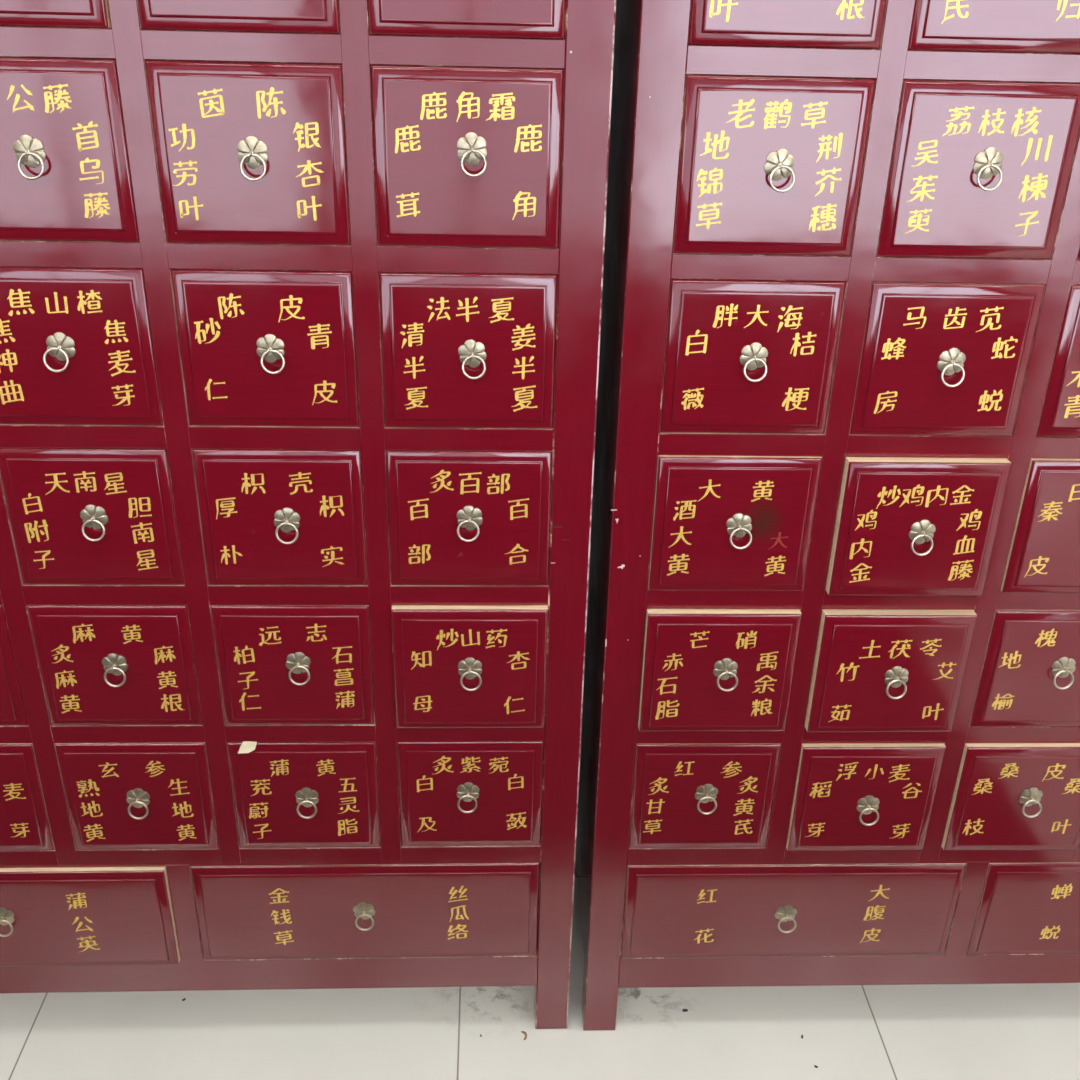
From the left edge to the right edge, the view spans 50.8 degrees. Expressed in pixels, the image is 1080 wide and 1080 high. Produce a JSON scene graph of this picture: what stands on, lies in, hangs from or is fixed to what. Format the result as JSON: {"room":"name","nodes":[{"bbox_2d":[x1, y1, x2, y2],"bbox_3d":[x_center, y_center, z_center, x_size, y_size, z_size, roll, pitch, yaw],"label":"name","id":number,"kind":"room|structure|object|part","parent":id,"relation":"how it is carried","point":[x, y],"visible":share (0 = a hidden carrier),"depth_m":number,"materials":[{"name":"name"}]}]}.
{"room":"pharmacy","nodes":[
{"label":"pharmacy","id":0,"kind":"room"},
{"bbox_2d":[0,876,1079,1079],"bbox_3d":[-0.038,1.667,0.186,6.400,0.100,4.660,0,26,-3],"label":"floor","id":1,"kind":"structure","parent":0,"point":[1021,1031],"depth_m":1.84,"materials":[{"name":"tile"}]},
{"bbox_2d":[0,0,615,1028],"bbox_3d":[-0.797,-0.176,1.539,1.723,1.975,0.433,0,26,-3],"label":"medicine cabinet","id":2,"kind":"object","parent":1,"relation":"on","point":[300,301],"visible":1,"depth_m":1.40,"materials":[{"name":"red paint"}]},
{"bbox_3d":[-0.792,0.556,1.675,0.032,0.034,0.003,4,26,-4],"label":"pull plate","id":3,"kind":"part","parent":2,"relation":"part of","materials":[{"name":"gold metal"}]},
{"bbox_3d":[-0.802,0.103,1.634,0.204,0.188,0.307,0,26,-3],"label":"drawer","id":4,"kind":"part","parent":2,"relation":"part of","materials":[{"name":"red paint"}]},
{"bbox_3d":[-0.807,0.299,1.729,0.204,0.188,0.307,0,26,-3],"label":"drawer","id":5,"kind":"part","parent":2,"relation":"part of","materials":[{"name":"red paint"}]},
{"bbox_3d":[-0.547,-0.416,1.216,0.032,0.034,0.003,-6,26,1],"label":"pull plate","id":6,"kind":"part","parent":2,"relation":"part of","materials":[{"name":"silver metal"}]},
{"bbox_3d":[-0.552,-0.679,1.261,0.204,0.188,0.307,0,26,-3],"label":"drawer","id":7,"kind":"part","parent":2,"relation":"part of","materials":[{"name":"red paint"}]},
{"bbox_3d":[-0.553,-0.223,1.311,0.032,0.034,0.003,3,26,-4],"label":"pull plate","id":8,"kind":"part","parent":2,"relation":"part of","materials":[{"name":"silver metal"}]},
{"bbox_3d":[-0.553,-0.483,1.355,0.204,0.188,0.307,0,26,-3],"label":"drawer","id":9,"kind":"part","parent":2,"relation":"part of","materials":[{"name":"red paint"}]},
{"bbox_3d":[-0.558,-0.287,1.452,0.204,0.188,0.307,0,26,-3],"label":"drawer","id":10,"kind":"part","parent":2,"relation":"part of","materials":[{"name":"red paint"}]},
{"bbox_3d":[-0.812,0.500,1.820,0.512,0.186,0.307,0,26,-3],"label":"drawer","id":11,"kind":"part","parent":2,"relation":"part of","materials":[{"name":"red paint"}]},
{"bbox_3d":[-0.563,-0.092,1.548,0.204,0.188,0.307,0,26,-3],"label":"drawer","id":12,"kind":"part","parent":2,"relation":"part of","materials":[{"name":"red paint"}]},
{"bbox_3d":[-0.552,-0.028,1.407,0.032,0.034,0.003,-12,26,4],"label":"pull plate","id":13,"kind":"part","parent":2,"relation":"part of","materials":[{"name":"silver metal"}]},
{"bbox_3d":[-0.568,0.104,1.644,0.204,0.188,0.307,0,26,-3],"label":"drawer","id":14,"kind":"part","parent":2,"relation":"part of","materials":[{"name":"red paint"}]},
{"bbox_3d":[-0.562,0.165,1.501,0.032,0.034,0.003,-6,26,1],"label":"pull plate","id":15,"kind":"part","parent":2,"relation":"part of","materials":[{"name":"silver metal"}]},
{"bbox_3d":[-0.573,0.300,1.739,0.204,0.188,0.307,0,26,-3],"label":"drawer","id":16,"kind":"part","parent":2,"relation":"part of","materials":[{"name":"red paint"}]},
{"bbox_3d":[-0.566,0.364,1.599,0.032,0.034,0.003,8,26,-7],"label":"pull plate","id":17,"kind":"part","parent":2,"relation":"part of","materials":[{"name":"silver metal"}]},
{"bbox_3d":[-0.314,-0.677,1.269,0.204,0.188,0.307,0,26,-3],"label":"drawer","id":18,"kind":"part","parent":2,"relation":"part of","materials":[{"name":"red paint"}]},
{"bbox_2d":[238,741,256,752],"bbox_3d":[-0.405,0.286,1.571,0.026,0.015,0.009,0,26,-4],"label":"scrap","id":19,"kind":"object","parent":2,"relation":"attached to","point":[246,746],"visible":1,"depth_m":1.57,"materials":[{"name":"paper"}]},
{"bbox_3d":[-0.319,-0.482,1.366,0.204,0.188,0.307,0,26,-3],"label":"drawer","id":20,"kind":"part","parent":2,"relation":"part of","materials":[{"name":"red paint"}]},
{"bbox_3d":[-0.310,-0.418,1.225,0.032,0.034,0.003,1,26,-3],"label":"pull plate","id":21,"kind":"part","parent":2,"relation":"part of","materials":[{"name":"silver metal"}]},
{"bbox_3d":[-0.324,-0.287,1.463,0.204,0.188,0.307,0,26,-3],"label":"drawer","id":22,"kind":"part","parent":2,"relation":"part of","materials":[{"name":"red paint"}]},
{"bbox_3d":[-0.810,0.667,1.768,1.612,0.064,0.040,0,26,-3],"label":"rail","id":23,"kind":"part","parent":2,"relation":"part of","materials":[{"name":"red paint"}]},
{"bbox_3d":[-0.314,-0.223,1.322,0.032,0.034,0.003,4,26,-4],"label":"pull plate","id":24,"kind":"part","parent":2,"relation":"part of","materials":[{"name":"silver metal"}]},
{"bbox_3d":[-0.805,0.455,1.663,1.612,0.032,0.040,0,26,-3],"label":"rail","id":25,"kind":"part","parent":2,"relation":"part of","materials":[{"name":"red paint"}]},
{"bbox_3d":[-0.800,0.258,1.566,1.612,0.028,0.040,0,26,-3],"label":"rail","id":26,"kind":"part","parent":2,"relation":"part of","materials":[{"name":"red paint"}]},
{"bbox_3d":[-0.795,0.062,1.470,1.612,0.028,0.040,0,26,-3],"label":"rail","id":27,"kind":"part","parent":2,"relation":"part of","materials":[{"name":"red paint"}]},
{"bbox_3d":[-0.790,-0.133,1.374,1.612,0.028,0.040,0,26,-3],"label":"rail","id":28,"kind":"part","parent":2,"relation":"part of","materials":[{"name":"red paint"}]},
{"bbox_3d":[-0.785,-0.329,1.277,1.612,0.028,0.040,0,26,-3],"label":"rail","id":29,"kind":"part","parent":2,"relation":"part of","materials":[{"name":"red paint"}]},
{"bbox_3d":[-0.329,-0.091,1.558,0.204,0.188,0.307,0,26,-3],"label":"drawer","id":30,"kind":"part","parent":2,"relation":"part of","materials":[{"name":"red paint"}]},
{"bbox_3d":[-0.780,-0.524,1.181,1.612,0.028,0.040,0,26,-3],"label":"rail","id":31,"kind":"part","parent":2,"relation":"part of","materials":[{"name":"red paint"}]},
{"bbox_3d":[-0.316,-0.025,1.419,0.032,0.034,0.003,8,26,-7],"label":"pull plate","id":32,"kind":"part","parent":2,"relation":"part of","materials":[{"name":"silver metal"}]},
{"bbox_3d":[-0.334,0.105,1.654,0.204,0.188,0.307,0,26,-3],"label":"drawer","id":33,"kind":"part","parent":2,"relation":"part of","materials":[{"name":"red paint"}]},
{"bbox_3d":[-0.322,0.164,1.511,0.032,0.034,0.003,13,25,-9],"label":"pull plate","id":34,"kind":"part","parent":2,"relation":"part of","materials":[{"name":"silver metal"}]},
{"bbox_3d":[-0.339,0.300,1.751,0.204,0.188,0.307,0,26,-3],"label":"drawer","id":35,"kind":"part","parent":2,"relation":"part of","materials":[{"name":"red paint"}]},
{"bbox_3d":[-0.330,0.366,1.610,0.032,0.034,0.003,-1,26,-2],"label":"pull plate","id":36,"kind":"part","parent":2,"relation":"part of","materials":[{"name":"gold metal"}]},
{"bbox_3d":[-0.265,0.558,1.708,0.032,0.034,0.003,-9,26,2],"label":"pull plate","id":37,"kind":"part","parent":2,"relation":"part of","materials":[{"name":"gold metal"}]},
{"bbox_3d":[-0.265,0.499,1.851,0.512,0.186,0.307,0,26,-3],"label":"drawer","id":38,"kind":"part","parent":2,"relation":"part of","materials":[{"name":"red paint"}]},
{"bbox_3d":[-0.080,-0.676,1.279,0.204,0.188,0.307,0,26,-3],"label":"drawer","id":39,"kind":"part","parent":2,"relation":"part of","materials":[{"name":"red paint"}]},
{"bbox_3d":[-0.085,-0.481,1.376,0.204,0.188,0.307,0,26,-3],"label":"drawer","id":40,"kind":"part","parent":2,"relation":"part of","materials":[{"name":"red paint"}]},
{"bbox_3d":[-0.102,0.360,1.618,0.032,0.034,0.003,4,26,-4],"label":"pull plate","id":41,"kind":"part","parent":2,"relation":"part of","materials":[{"name":"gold metal"}]},
{"bbox_3d":[-0.090,-0.286,1.473,0.204,0.188,0.307,0,26,-3],"label":"drawer","id":42,"kind":"part","parent":2,"relation":"part of","materials":[{"name":"red paint"}]},
{"bbox_3d":[-0.095,-0.090,1.569,0.204,0.188,0.307,0,26,-3],"label":"drawer","id":43,"kind":"part","parent":2,"relation":"part of","materials":[{"name":"red paint"}]},
{"bbox_3d":[-0.099,0.110,1.656,0.204,0.188,0.307,0,26,-3],"label":"drawer","id":44,"kind":"part","parent":2,"relation":"part of","materials":[{"name":"red paint"}]},
{"bbox_3d":[-0.093,0.172,1.514,0.032,0.034,0.003,-1,26,-2],"label":"pull plate","id":45,"kind":"part","parent":2,"relation":"part of","materials":[{"name":"silver metal"}]},
{"bbox_3d":[-0.088,-0.027,1.427,0.032,0.034,0.003,-6,26,1],"label":"pull plate","id":46,"kind":"part","parent":2,"relation":"part of","materials":[{"name":"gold metal"}]},
{"bbox_3d":[-0.105,0.301,1.762,0.204,0.188,0.307,0,26,-3],"label":"drawer","id":47,"kind":"part","parent":2,"relation":"part of","materials":[{"name":"red paint"}]},
{"bbox_3d":[-0.080,-0.218,1.334,0.032,0.034,0.003,-11,26,3],"label":"pull plate","id":48,"kind":"part","parent":2,"relation":"part of","materials":[{"name":"silver metal"}]},
{"bbox_3d":[-0.074,-0.424,1.232,0.032,0.034,0.003,-3,26,-1],"label":"pull plate","id":49,"kind":"part","parent":2,"relation":"part of","materials":[{"name":"gold metal"}]},
{"bbox_3d":[0.040,-0.087,1.435,0.052,1.945,0.045,0,26,-3],"label":"corner post","id":50,"kind":"part","parent":2,"relation":"part of","materials":[{"name":"red paint"}]},
{"bbox_2d":[575,0,1079,1030],"bbox_3d":[0.944,-0.165,1.609,1.723,1.973,0.438,0,26,-2],"label":"medicine cabinet","id":51,"kind":"object","parent":1,"relation":"on","point":[830,731],"visible":1,"depth_m":1.43,"materials":[{"name":"red paint"}]},
{"bbox_3d":[0.098,-0.201,1.575,0.018,1.838,0.310,0,26,-2],"label":"panel","id":52,"kind":"part","parent":51,"relation":"part of","materials":[{"name":"red paint"}]},
{"bbox_3d":[0.118,-0.084,1.435,0.052,1.943,0.045,0,26,-2],"label":"corner post","id":53,"kind":"part","parent":51,"relation":"part of","materials":[{"name":"red paint"}]},
{"bbox_3d":[0.231,0.307,1.772,0.204,0.188,0.307,0,26,-2],"label":"drawer","id":54,"kind":"part","parent":51,"relation":"part of","materials":[{"name":"red paint"}]},
{"bbox_3d":[0.239,0.364,1.628,0.032,0.034,0.003,9,26,-7],"label":"pull plate","id":55,"kind":"part","parent":51,"relation":"part of","materials":[{"name":"metal"}]},
{"bbox_3d":[0.236,0.116,1.666,0.204,0.188,0.307,0,26,-2],"label":"drawer","id":56,"kind":"part","parent":51,"relation":"part of","materials":[{"name":"red paint"}]},
{"bbox_3d":[0.249,0.173,1.522,0.032,0.034,0.003,3,26,-4],"label":"pull plate","id":57,"kind":"part","parent":51,"relation":"part of","materials":[{"name":"metal"}]},
{"bbox_3d":[0.241,-0.083,1.577,0.204,0.188,0.307,0,26,-2],"label":"drawer","id":58,"kind":"part","parent":51,"relation":"part of","materials":[{"name":"red paint"}]},
{"bbox_3d":[0.252,-0.018,1.437,0.032,0.034,0.003,-10,26,3],"label":"pull plate","id":59,"kind":"part","parent":51,"relation":"part of","materials":[{"name":"metal"}]},
{"bbox_3d":[0.246,-0.281,1.485,0.204,0.188,0.307,0,26,-2],"label":"drawer","id":60,"kind":"part","parent":51,"relation":"part of","materials":[{"name":"red paint"}]},
{"bbox_3d":[0.253,-0.217,1.344,0.032,0.034,0.003,7,26,-5],"label":"pull plate","id":61,"kind":"part","parent":51,"relation":"part of","materials":[{"name":"metal"}]},
{"bbox_3d":[0.251,-0.475,1.387,0.204,0.188,0.307,0,26,-2],"label":"drawer","id":62,"kind":"part","parent":51,"relation":"part of","materials":[{"name":"red paint"}]},
{"bbox_3d":[0.263,-0.412,1.247,0.032,0.034,0.003,9,26,-7],"label":"pull plate","id":63,"kind":"part","parent":51,"relation":"part of","materials":[{"name":"metal"}]},
{"bbox_3d":[0.376,0.571,1.736,0.032,0.034,0.003,10,25,-7],"label":"pull plate","id":64,"kind":"part","parent":51,"relation":"part of","materials":[{"name":"metal"}]},
{"bbox_3d":[0.256,-0.671,1.292,0.204,0.188,0.307,0,26,-2],"label":"drawer","id":65,"kind":"part","parent":51,"relation":"part of","materials":[{"name":"red paint"}]},
{"bbox_3d":[0.380,0.506,1.876,0.512,0.186,0.307,0,26,-2],"label":"drawer","id":66,"kind":"part","parent":51,"relation":"part of","materials":[{"name":"red paint"}]},
{"bbox_3d":[0.929,0.678,1.840,1.612,0.064,0.040,0,26,-2],"label":"rail","id":67,"kind":"part","parent":51,"relation":"part of","materials":[{"name":"red paint"}]},
{"bbox_3d":[0.935,0.466,1.736,1.612,0.032,0.040,0,26,-2],"label":"rail","id":68,"kind":"part","parent":51,"relation":"part of","materials":[{"name":"red paint"}]},
{"bbox_3d":[0.940,0.269,1.639,1.612,0.028,0.040,0,26,-2],"label":"rail","id":69,"kind":"part","parent":51,"relation":"part of","materials":[{"name":"red paint"}]},
{"bbox_3d":[0.945,0.074,1.542,1.612,0.028,0.040,0,26,-2],"label":"rail","id":70,"kind":"part","parent":51,"relation":"part of","materials":[{"name":"red paint"}]},
{"bbox_3d":[0.465,0.311,1.776,0.204,0.188,0.307,0,26,-2],"label":"drawer","id":71,"kind":"part","parent":51,"relation":"part of","materials":[{"name":"red paint"}]},
{"bbox_3d":[0.473,0.383,1.638,0.032,0.034,0.003,-1,26,-2],"label":"pull plate","id":72,"kind":"part","parent":51,"relation":"part of","materials":[{"name":"metal"}]},
{"bbox_3d":[0.950,-0.122,1.446,1.612,0.028,0.040,0,26,-2],"label":"rail","id":73,"kind":"part","parent":51,"relation":"part of","materials":[{"name":"red paint"}]},
{"bbox_3d":[0.955,-0.317,1.350,1.612,0.028,0.040,0,26,-2],"label":"rail","id":74,"kind":"part","parent":51,"relation":"part of","materials":[{"name":"red paint"}]},
{"bbox_3d":[0.960,-0.513,1.253,1.612,0.028,0.040,0,26,-2],"label":"rail","id":75,"kind":"part","parent":51,"relation":"part of","materials":[{"name":"red paint"}]},
{"bbox_3d":[0.470,0.118,1.674,0.204,0.188,0.307,0,26,-2],"label":"drawer","id":76,"kind":"part","parent":51,"relation":"part of","materials":[{"name":"red paint"}]},
{"bbox_3d":[0.482,0.185,1.534,0.032,0.034,0.003,-5,26,0],"label":"pull plate","id":77,"kind":"part","parent":51,"relation":"part of","materials":[{"name":"metal"}]},
{"bbox_3d":[0.475,-0.077,1.577,0.204,0.188,0.307,0,26,-2],"label":"drawer","id":78,"kind":"part","parent":51,"relation":"part of","materials":[{"name":"red paint"}]},
{"bbox_3d":[0.484,-0.010,1.437,0.032,0.034,0.003,7,26,-5],"label":"pull plate","id":79,"kind":"part","parent":51,"relation":"part of","materials":[{"name":"metal"}]},
{"bbox_3d":[0.480,-0.279,1.493,0.204,0.188,0.307,0,26,-2],"label":"drawer","id":80,"kind":"part","parent":51,"relation":"part of","materials":[{"name":"red paint"}]},
{"bbox_3d":[0.490,-0.212,1.353,0.032,0.034,0.003,5,26,-5],"label":"pull plate","id":81,"kind":"part","parent":51,"relation":"part of","materials":[{"name":"metal"}]},
{"bbox_3d":[0.485,-0.474,1.397,0.204,0.188,0.307,0,26,-2],"label":"drawer","id":82,"kind":"part","parent":51,"relation":"part of","materials":[{"name":"red paint"}]},
{"bbox_3d":[0.495,-0.415,1.253,0.032,0.034,0.003,1,26,-3],"label":"pull plate","id":83,"kind":"part","parent":51,"relation":"part of","materials":[{"name":"metal"}]},
{"bbox_3d":[0.490,-0.670,1.302,0.204,0.188,0.307,0,26,-2],"label":"drawer","id":84,"kind":"part","parent":51,"relation":"part of","materials":[{"name":"red paint"}]},
{"bbox_3d":[0.699,0.313,1.784,0.204,0.188,0.307,0,26,-2],"label":"drawer","id":85,"kind":"part","parent":51,"relation":"part of","materials":[{"name":"red paint"}]},
{"bbox_3d":[0.927,0.509,1.899,0.512,0.186,0.307,0,26,-2],"label":"drawer","id":86,"kind":"part","parent":51,"relation":"part of","materials":[{"name":"red paint"}]},
{"bbox_3d":[0.704,0.114,1.695,0.204,0.188,0.307,0,26,-2],"label":"drawer","id":87,"kind":"part","parent":51,"relation":"part of","materials":[{"name":"red paint"}]},
{"bbox_3d":[0.709,0.372,1.641,0.032,0.034,0.003,6,26,-5],"label":"pull plate","id":88,"kind":"part","parent":51,"relation":"part of","materials":[{"name":"silver metal"}]},
{"bbox_3d":[0.709,-0.080,1.595,0.204,0.188,0.307,0,26,-2],"label":"drawer","id":89,"kind":"part","parent":51,"relation":"part of","materials":[{"name":"red paint"}]},
{"bbox_3d":[0.714,-0.277,1.503,0.204,0.188,0.307,0,26,-2],"label":"drawer","id":90,"kind":"part","parent":51,"relation":"part of","materials":[{"name":"red paint"}]},
{"bbox_3d":[0.716,0.174,1.552,0.032,0.034,0.003,-11,26,3],"label":"pull plate","id":91,"kind":"part","parent":51,"relation":"part of","materials":[{"name":"metal"}]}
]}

